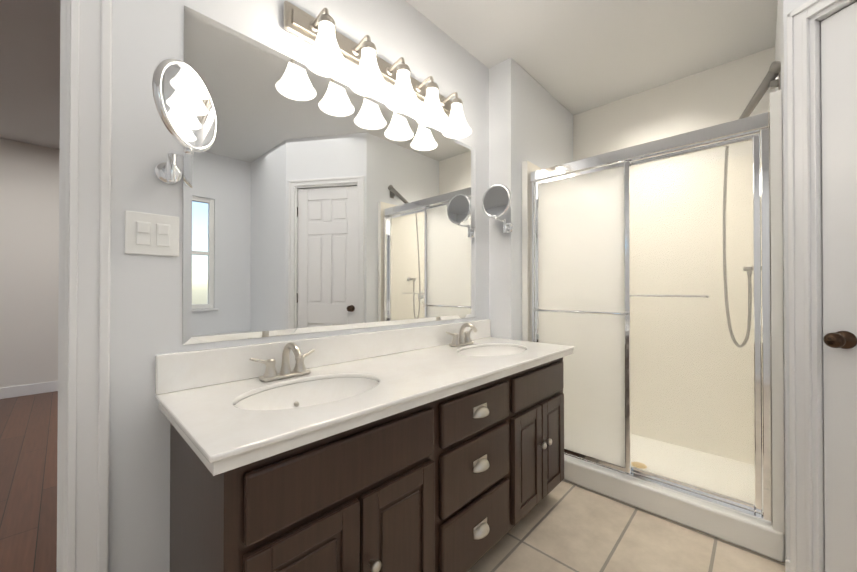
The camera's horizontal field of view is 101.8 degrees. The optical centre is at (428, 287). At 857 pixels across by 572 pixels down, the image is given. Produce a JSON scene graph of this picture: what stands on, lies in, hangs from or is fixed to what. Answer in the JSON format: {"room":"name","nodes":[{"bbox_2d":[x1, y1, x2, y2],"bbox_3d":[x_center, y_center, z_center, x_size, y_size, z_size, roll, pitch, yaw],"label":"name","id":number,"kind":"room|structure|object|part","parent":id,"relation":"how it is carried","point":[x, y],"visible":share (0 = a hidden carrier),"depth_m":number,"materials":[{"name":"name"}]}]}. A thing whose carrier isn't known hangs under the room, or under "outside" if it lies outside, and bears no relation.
{"room":"bathroom","nodes":[
{"label":"bathroom","id":0,"kind":"room"},
{"bbox_2d":[0,138,59,387],"bbox_3d":[-3.997,-0.196,4.136,0.120,2.700,5.860,0,-1,44],"label":"wall","id":1,"kind":"structure","parent":0,"point":[29,235],"depth_m":3.74,"materials":[{"name":"white paint"}]},
{"bbox_2d":[0,381,57,398],"bbox_3d":[-3.949,1.096,4.081,0.013,0.115,5.620,0,-1,44],"label":"baseboard","id":2,"kind":"structure","parent":1,"relation":"attached to","point":[25,390],"depth_m":3.73,"materials":[{"name":"white paint"}]},
{"bbox_2d":[0,0,60,149],"bbox_3d":[-2.449,-1.606,2.668,4.400,0.100,5.860,0,-1,44],"label":"ceiling","id":3,"kind":"structure","parent":0,"point":[29,71],"depth_m":2.51,"materials":[{"name":"white paint"}]},
{"bbox_2d":[108,0,488,571],"bbox_3d":[-0.302,-0.153,1.634,0.120,2.580,1.900,0,-1,44],"label":"wall","id":4,"kind":"structure","parent":0,"point":[146,309],"depth_m":1.02,"materials":[{"name":"white paint"}]},
{"bbox_2d":[63,0,111,571],"bbox_3d":[-0.936,0.071,0.955,0.141,2.124,0.084,0,-1,44],"label":"door frame","id":5,"kind":"structure","parent":4,"relation":"attached to","point":[88,290],"depth_m":0.91,"materials":[{"name":"white paint"}]},
{"bbox_2d":[57,0,66,571],"bbox_3d":[-0.981,0.113,0.931,0.015,2.040,0.012,0,-1,44],"label":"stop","id":6,"kind":"object","parent":5,"relation":"attached to","point":[61,298],"visible":1,"depth_m":0.93,"materials":[{"name":"white paint"}]},
{"bbox_2d":[125,210,178,256],"bbox_3d":[-0.801,-0.155,1.014,0.011,0.121,0.126,0,-1,44],"label":"double light switch","id":7,"kind":"object","parent":4,"relation":"attached to","point":[151,234],"visible":1,"depth_m":1.01,"materials":[{"name":"white plastic"}]},
{"bbox_2d":[152,57,216,183],"bbox_3d":[-0.674,-0.444,0.954,0.281,0.273,0.168,0,-1,44],"label":"magnifying mirror","id":8,"kind":"object","parent":4,"relation":"attached to","point":[184,104],"visible":1,"depth_m":0.90,"materials":[{"name":"silver metal"}]},
{"bbox_3d":[-0.691,-0.372,0.961,0.162,0.042,0.024,0,-1,44],"label":"arm","id":9,"kind":"part","parent":8,"relation":"part of"},
{"label":"glass","id":10,"kind":"part","parent":8,"relation":"part of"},
{"bbox_2d":[155,319,490,394],"bbox_3d":[-0.198,0.257,1.636,0.020,0.114,1.724,0,-1,44],"label":"backsplash","id":11,"kind":"structure","parent":4,"relation":"attached to","point":[180,371],"depth_m":1.26,"materials":[{"name":"white stone"}]},
{"bbox_2d":[183,5,475,344],"bbox_3d":[-0.228,-0.344,1.618,0.006,1.047,1.517,0,-1,44],"label":"vanity mirror","id":12,"kind":"object","parent":4,"relation":"attached to","point":[313,202],"visible":1,"depth_m":1.36,"materials":[{"name":"silver metal"}]},
{"bbox_2d":[283,1,471,138],"bbox_3d":[-0.131,-0.942,1.579,0.208,0.242,0.979,0,-1,44],"label":"sconce","id":13,"kind":"object","parent":4,"relation":"attached to","point":[332,53],"visible":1,"depth_m":1.47,"materials":[{"name":"white glass"}]},
{"bbox_3d":[-0.410,-1.017,1.319,0.110,0.048,0.014,0,-1,44],"label":"arm","id":14,"kind":"part","parent":13,"relation":"part of"},
{"bbox_3d":[-0.376,-0.898,1.286,0.159,0.150,0.159,0,-1,44],"label":"lamp shade","id":15,"kind":"part","parent":13,"relation":"part of","materials":[{"name":"white glass"}]},
{"bbox_2d":[318,14,335,29],"bbox_3d":[-0.376,-0.980,1.287,0.064,0.034,0.064,0,-1,44],"label":"socket","id":16,"kind":"object","parent":13,"relation":"attached to","point":[324,19],"depth_m":1.26,"materials":[{"name":"silver metal"}]},
{"bbox_3d":[-0.278,-1.016,1.458,0.110,0.048,0.014,0,-1,44],"label":"arm","id":17,"kind":"part","parent":13,"relation":"part of"},
{"bbox_3d":[-0.244,-0.897,1.425,0.159,0.150,0.159,0,-1,44],"label":"lamp shade","id":18,"kind":"part","parent":13,"relation":"part of","materials":[{"name":"white glass"}]},
{"bbox_2d":[361,41,376,54],"bbox_3d":[-0.244,-0.979,1.425,0.064,0.034,0.064,0,-1,44],"label":"socket","id":19,"kind":"object","parent":13,"relation":"attached to","point":[367,46],"depth_m":1.40,"materials":[{"name":"silver metal"}]},
{"bbox_3d":[-0.147,-1.015,1.595,0.110,0.048,0.014,0,-1,44],"label":"arm","id":20,"kind":"part","parent":13,"relation":"part of"},
{"bbox_2d":[396,64,409,73],"bbox_3d":[-0.113,-0.978,1.563,0.064,0.034,0.064,0,-1,44],"label":"socket","id":21,"kind":"object","parent":13,"relation":"attached to","point":[401,68],"depth_m":1.54,"materials":[{"name":"silver metal"}]},
{"bbox_3d":[-0.113,-0.896,1.562,0.159,0.150,0.159,0,-1,44],"label":"lamp shade","id":22,"kind":"part","parent":13,"relation":"part of","materials":[{"name":"white glass"}]},
{"bbox_3d":[-0.016,-1.014,1.733,0.110,0.048,0.014,0,-1,44],"label":"arm","id":23,"kind":"part","parent":13,"relation":"part of"},
{"bbox_3d":[0.018,-0.895,1.700,0.159,0.150,0.159,0,-1,44],"label":"lamp shade","id":24,"kind":"part","parent":13,"relation":"part of","materials":[{"name":"white glass"}]},
{"bbox_2d":[426,82,438,91],"bbox_3d":[0.018,-0.977,1.700,0.064,0.034,0.064,0,-1,44],"label":"socket","id":25,"kind":"object","parent":13,"relation":"attached to","point":[432,86],"depth_m":1.67,"materials":[{"name":"silver metal"}]},
{"bbox_3d":[0.115,-1.013,1.870,0.110,0.048,0.014,0,-1,44],"label":"arm","id":26,"kind":"part","parent":13,"relation":"part of"},
{"bbox_2d":[451,98,462,106],"bbox_3d":[0.149,-0.977,1.838,0.064,0.034,0.064,0,-1,44],"label":"socket","id":27,"kind":"object","parent":13,"relation":"attached to","point":[455,102],"depth_m":1.81,"materials":[{"name":"silver metal"}]},
{"bbox_3d":[0.149,-0.894,1.837,0.159,0.150,0.159,0,-1,44],"label":"lamp shade","id":28,"kind":"part","parent":13,"relation":"part of","materials":[{"name":"white glass"}]},
{"bbox_2d":[0,391,784,571],"bbox_3d":[-1.294,1.166,1.549,7.590,0.061,5.860,0,-1,44],"label":"floor","id":29,"kind":"structure","parent":0,"point":[564,526],"depth_m":1.62,"materials":[{"name":"tile"}]},
{"bbox_2d":[170,351,572,571],"bbox_3d":[-0.002,0.743,1.446,0.558,0.787,1.650,0,-1,44],"label":"bathroom vanity","id":30,"kind":"object","parent":29,"relation":"on","point":[435,448],"depth_m":0.99,"materials":[{"name":"brown wood"}]},
{"bbox_3d":[-0.284,0.780,0.815,0.012,0.453,0.278,0,-1,44],"label":"door","id":31,"kind":"part","parent":30,"relation":"part of","materials":[{"name":"brown wood"}]},
{"bbox_3d":[-0.277,0.580,0.809,0.008,0.052,0.174,0,-1,44],"label":"door rail","id":32,"kind":"part","parent":30,"relation":"part of","materials":[{"name":"brown wood"}]},
{"bbox_3d":[-0.278,0.780,0.809,0.006,0.321,0.146,0,-1,44],"label":"door panel","id":33,"kind":"part","parent":30,"relation":"part of","materials":[{"name":"brown wood"}]},
{"bbox_2d":[155,337,573,478],"bbox_3d":[-0.005,0.335,1.451,0.555,0.041,1.724,0,-1,44],"label":"countertop","id":34,"kind":"structure","parent":30,"relation":"on","point":[219,423],"depth_m":1.08,"materials":[{"name":"white stone"}]},
{"bbox_2d":[249,342,314,381],"bbox_3d":[-0.471,0.249,1.191,0.134,0.125,0.232,0,-1,44],"label":"faucet","id":35,"kind":"object","parent":34,"relation":"on","point":[300,373],"depth_m":1.20,"materials":[{"name":"silver metal"}]},
{"bbox_2d":[244,384,372,409],"bbox_3d":[-0.353,0.396,1.077,0.289,0.099,0.433,0,-1,44],"label":"sink","id":36,"kind":"object","parent":34,"relation":"in","point":[300,395],"depth_m":1.19,"materials":[{"name":"ceramic"}]},
{"bbox_2d":[446,323,477,346],"bbox_3d":[0.212,0.254,1.907,0.134,0.125,0.232,0,-1,44],"label":"faucet","id":37,"kind":"object","parent":34,"relation":"on","point":[463,341],"depth_m":1.91,"materials":[{"name":"silver metal"}]},
{"bbox_2d":[465,350,520,355],"bbox_3d":[0.330,0.401,1.794,0.289,0.099,0.433,0,-1,44],"label":"sink","id":38,"kind":"object","parent":34,"relation":"in","point":[467,352],"depth_m":1.95,"materials":[{"name":"ceramic"}]},
{"bbox_3d":[-0.142,0.733,0.919,0.033,0.031,0.031,0,-1,44],"label":"knob","id":39,"kind":"part","parent":30,"relation":"part of","materials":[{"name":"silver metal"}]},
{"bbox_3d":[-0.086,0.782,1.023,0.012,0.453,0.278,0,-1,44],"label":"door","id":40,"kind":"part","parent":30,"relation":"part of","materials":[{"name":"brown wood"}]},
{"bbox_3d":[-0.079,0.581,1.017,0.008,0.052,0.174,0,-1,44],"label":"door rail","id":41,"kind":"part","parent":30,"relation":"part of","materials":[{"name":"brown wood"}]},
{"bbox_3d":[-0.080,0.782,1.016,0.006,0.321,0.146,0,-1,44],"label":"door panel","id":42,"kind":"part","parent":30,"relation":"part of","materials":[{"name":"brown wood"}]},
{"bbox_3d":[0.185,0.900,1.300,0.020,0.219,0.420,0,-1,44],"label":"drawer","id":43,"kind":"part","parent":30,"relation":"part of","materials":[{"name":"brown wood"}]},
{"bbox_3d":[0.185,0.663,1.302,0.020,0.212,0.420,0,-1,44],"label":"drawer","id":44,"kind":"part","parent":30,"relation":"part of","materials":[{"name":"brown wood"}]},
{"bbox_3d":[0.185,0.461,1.303,0.020,0.148,0.420,0,-1,44],"label":"drawer","id":45,"kind":"part","parent":30,"relation":"part of","materials":[{"name":"brown wood"}]},
{"bbox_3d":[0.202,0.652,1.286,0.028,0.032,0.091,0,-1,44],"label":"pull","id":46,"kind":"part","parent":30,"relation":"part of","materials":[{"name":"silver metal"}]},
{"bbox_3d":[0.202,0.456,1.287,0.028,0.032,0.091,0,-1,44],"label":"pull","id":47,"kind":"part","parent":30,"relation":"part of","materials":[{"name":"silver metal"}]},
{"bbox_3d":[0.202,0.892,1.284,0.028,0.032,0.091,0,-1,44],"label":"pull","id":48,"kind":"part","parent":30,"relation":"part of","materials":[{"name":"silver metal"}]},
{"bbox_3d":[0.442,0.785,1.577,0.012,0.453,0.253,0,-1,44],"label":"door","id":49,"kind":"part","parent":30,"relation":"part of","materials":[{"name":"brown wood"}]},
{"bbox_3d":[0.449,0.585,1.571,0.008,0.052,0.149,0,-1,44],"label":"door rail","id":50,"kind":"part","parent":30,"relation":"part of","materials":[{"name":"brown wood"}]},
{"bbox_3d":[0.448,0.785,1.570,0.006,0.321,0.121,0,-1,44],"label":"door panel","id":51,"kind":"part","parent":30,"relation":"part of","materials":[{"name":"brown wood"}]},
{"bbox_3d":[0.449,0.986,1.568,0.008,0.052,0.149,0,-1,44],"label":"door rail","id":52,"kind":"part","parent":30,"relation":"part of","materials":[{"name":"brown wood"}]},
{"bbox_3d":[0.535,0.737,1.629,0.033,0.031,0.031,0,-1,44],"label":"knob","id":53,"kind":"part","parent":30,"relation":"part of","materials":[{"name":"silver metal"}]},
{"bbox_3d":[0.576,0.738,1.671,0.033,0.031,0.031,0,-1,44],"label":"knob","id":54,"kind":"part","parent":30,"relation":"part of","materials":[{"name":"silver metal"}]},
{"bbox_3d":[0.623,0.787,1.766,0.012,0.453,0.253,0,-1,44],"label":"door","id":55,"kind":"part","parent":30,"relation":"part of","materials":[{"name":"brown wood"}]},
{"bbox_3d":[0.629,0.787,1.760,0.006,0.321,0.121,0,-1,44],"label":"door panel","id":56,"kind":"part","parent":30,"relation":"part of","materials":[{"name":"brown wood"}]},
{"bbox_3d":[0.630,0.586,1.760,0.008,0.052,0.149,0,-1,44],"label":"door rail","id":57,"kind":"part","parent":30,"relation":"part of","materials":[{"name":"brown wood"}]},
{"bbox_3d":[0.630,0.987,1.758,0.008,0.052,0.149,0,-1,44],"label":"door rail","id":58,"kind":"part","parent":30,"relation":"part of","materials":[{"name":"brown wood"}]},
{"bbox_2d":[522,61,784,561],"bbox_3d":[1.339,0.063,2.152,1.209,2.155,0.878,0,-1,44],"label":"shower","id":59,"kind":"object","parent":29,"relation":"on","point":[655,300],"visible":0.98,"depth_m":1.96,"materials":[{"name":"white"}]},
{"bbox_3d":[0.887,-0.672,2.065,0.496,0.024,0.018,0,-1,44],"label":"panel rail","id":60,"kind":"part","parent":59,"relation":"part of","materials":[{"name":"silver metal"}]},
{"bbox_3d":[0.887,0.157,2.059,0.504,1.641,0.005,0,-1,44],"label":"panel glass","id":61,"kind":"part","parent":59,"relation":"part of","materials":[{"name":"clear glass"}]},
{"bbox_3d":[0.887,0.985,2.054,0.496,0.024,0.018,0,-1,44],"label":"panel rail","id":62,"kind":"part","parent":59,"relation":"part of","materials":[{"name":"silver metal"}]},
{"bbox_3d":[1.277,-0.674,1.736,0.498,0.024,0.018,0,-1,44],"label":"panel rail","id":63,"kind":"part","parent":59,"relation":"part of","materials":[{"name":"silver metal"}]},
{"bbox_3d":[1.277,0.154,1.731,0.505,1.641,0.005,0,-1,44],"label":"panel glass","id":64,"kind":"part","parent":59,"relation":"part of","materials":[{"name":"clear glass"}]},
{"bbox_3d":[1.277,0.983,1.726,0.498,0.024,0.018,0,-1,44],"label":"panel rail","id":65,"kind":"part","parent":59,"relation":"part of","materials":[{"name":"silver metal"}]},
{"bbox_2d":[489,58,572,340],"bbox_3d":[0.799,-0.146,2.670,0.283,2.580,1.120,0,-1,44],"label":"wall","id":66,"kind":"structure","parent":0,"point":[530,119],"depth_m":2.25,"materials":[{"name":"white paint"}]},
{"bbox_2d":[482,184,512,232],"bbox_3d":[0.450,-0.475,2.120,0.200,0.278,0.159,0,-1,44],"label":"magnifying mirror","id":67,"kind":"object","parent":66,"relation":"attached to","point":[496,201],"visible":1,"depth_m":2.07,"materials":[{"name":"silver metal"}]},
{"label":"glass","id":68,"kind":"part","parent":67,"relation":"part of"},
{"bbox_2d":[405,0,777,114],"bbox_3d":[0.608,-1.501,0.374,3.190,0.100,4.960,0,-1,44],"label":"ceiling","id":69,"kind":"structure","parent":0,"point":[573,57],"depth_m":2.00,"materials":[{"name":"white paint"}]},
{"bbox_2d":[630,294,705,297],"bbox_3d":[1.248,0.043,1.829,0.350,0.016,0.016,0,-1,44],"label":"towel bar","id":70,"kind":"object","parent":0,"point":[657,295],"depth_m":1.82,"materials":[{"name":"silver metal"}]},
{"bbox_2d":[573,47,774,177],"bbox_3d":[1.678,-0.147,2.523,1.192,2.580,0.120,0,-1,44],"label":"wall","id":71,"kind":"structure","parent":0,"point":[720,94],"depth_m":2.40,"materials":[{"name":"white paint"}]},
{"bbox_2d":[775,0,786,559],"bbox_3d":[1.786,-0.152,1.729,0.060,2.580,1.120,0,-1,44],"label":"wall","id":72,"kind":"structure","parent":0,"point":[779,47],"depth_m":1.43,"materials":[{"name":"white paint"}]},
{"bbox_2d":[783,0,806,560],"bbox_3d":[1.434,-0.155,1.321,0.100,2.580,0.072,0,0,-13],"label":"wall","id":73,"kind":"structure","parent":0,"point":[789,6],"depth_m":1.34,"materials":[{"name":"white paint"}]},
{"bbox_2d":[785,559,789,571],"bbox_3d":[1.373,1.088,1.325,0.013,0.095,0.020,0,0,-13],"label":"baseboard","id":74,"kind":"structure","parent":73,"relation":"attached to","point":[787,565],"depth_m":1.32,"materials":[{"name":"white paint"}]},
{"bbox_2d":[787,0,856,571],"bbox_3d":[1.508,0.044,0.964,0.121,2.177,0.760,0,0,-13],"label":"door frame","id":75,"kind":"structure","parent":73,"relation":"attached to","point":[799,18],"depth_m":1.27,"materials":[{"name":"white paint"}]},
{"bbox_2d":[821,1,856,571],"bbox_3d":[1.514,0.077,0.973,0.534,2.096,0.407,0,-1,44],"label":"bathroom door","id":76,"kind":"structure","parent":73,"relation":"in","point":[839,125],"depth_m":1.21,"materials":[{"name":"white paint"}]},
{"bbox_3d":[1.400,0.179,1.191,0.069,0.062,0.062,0,0,-13],"label":"knob","id":77,"kind":"part","parent":76,"relation":"part of","materials":[{"name":"brown metal"}]}
]}

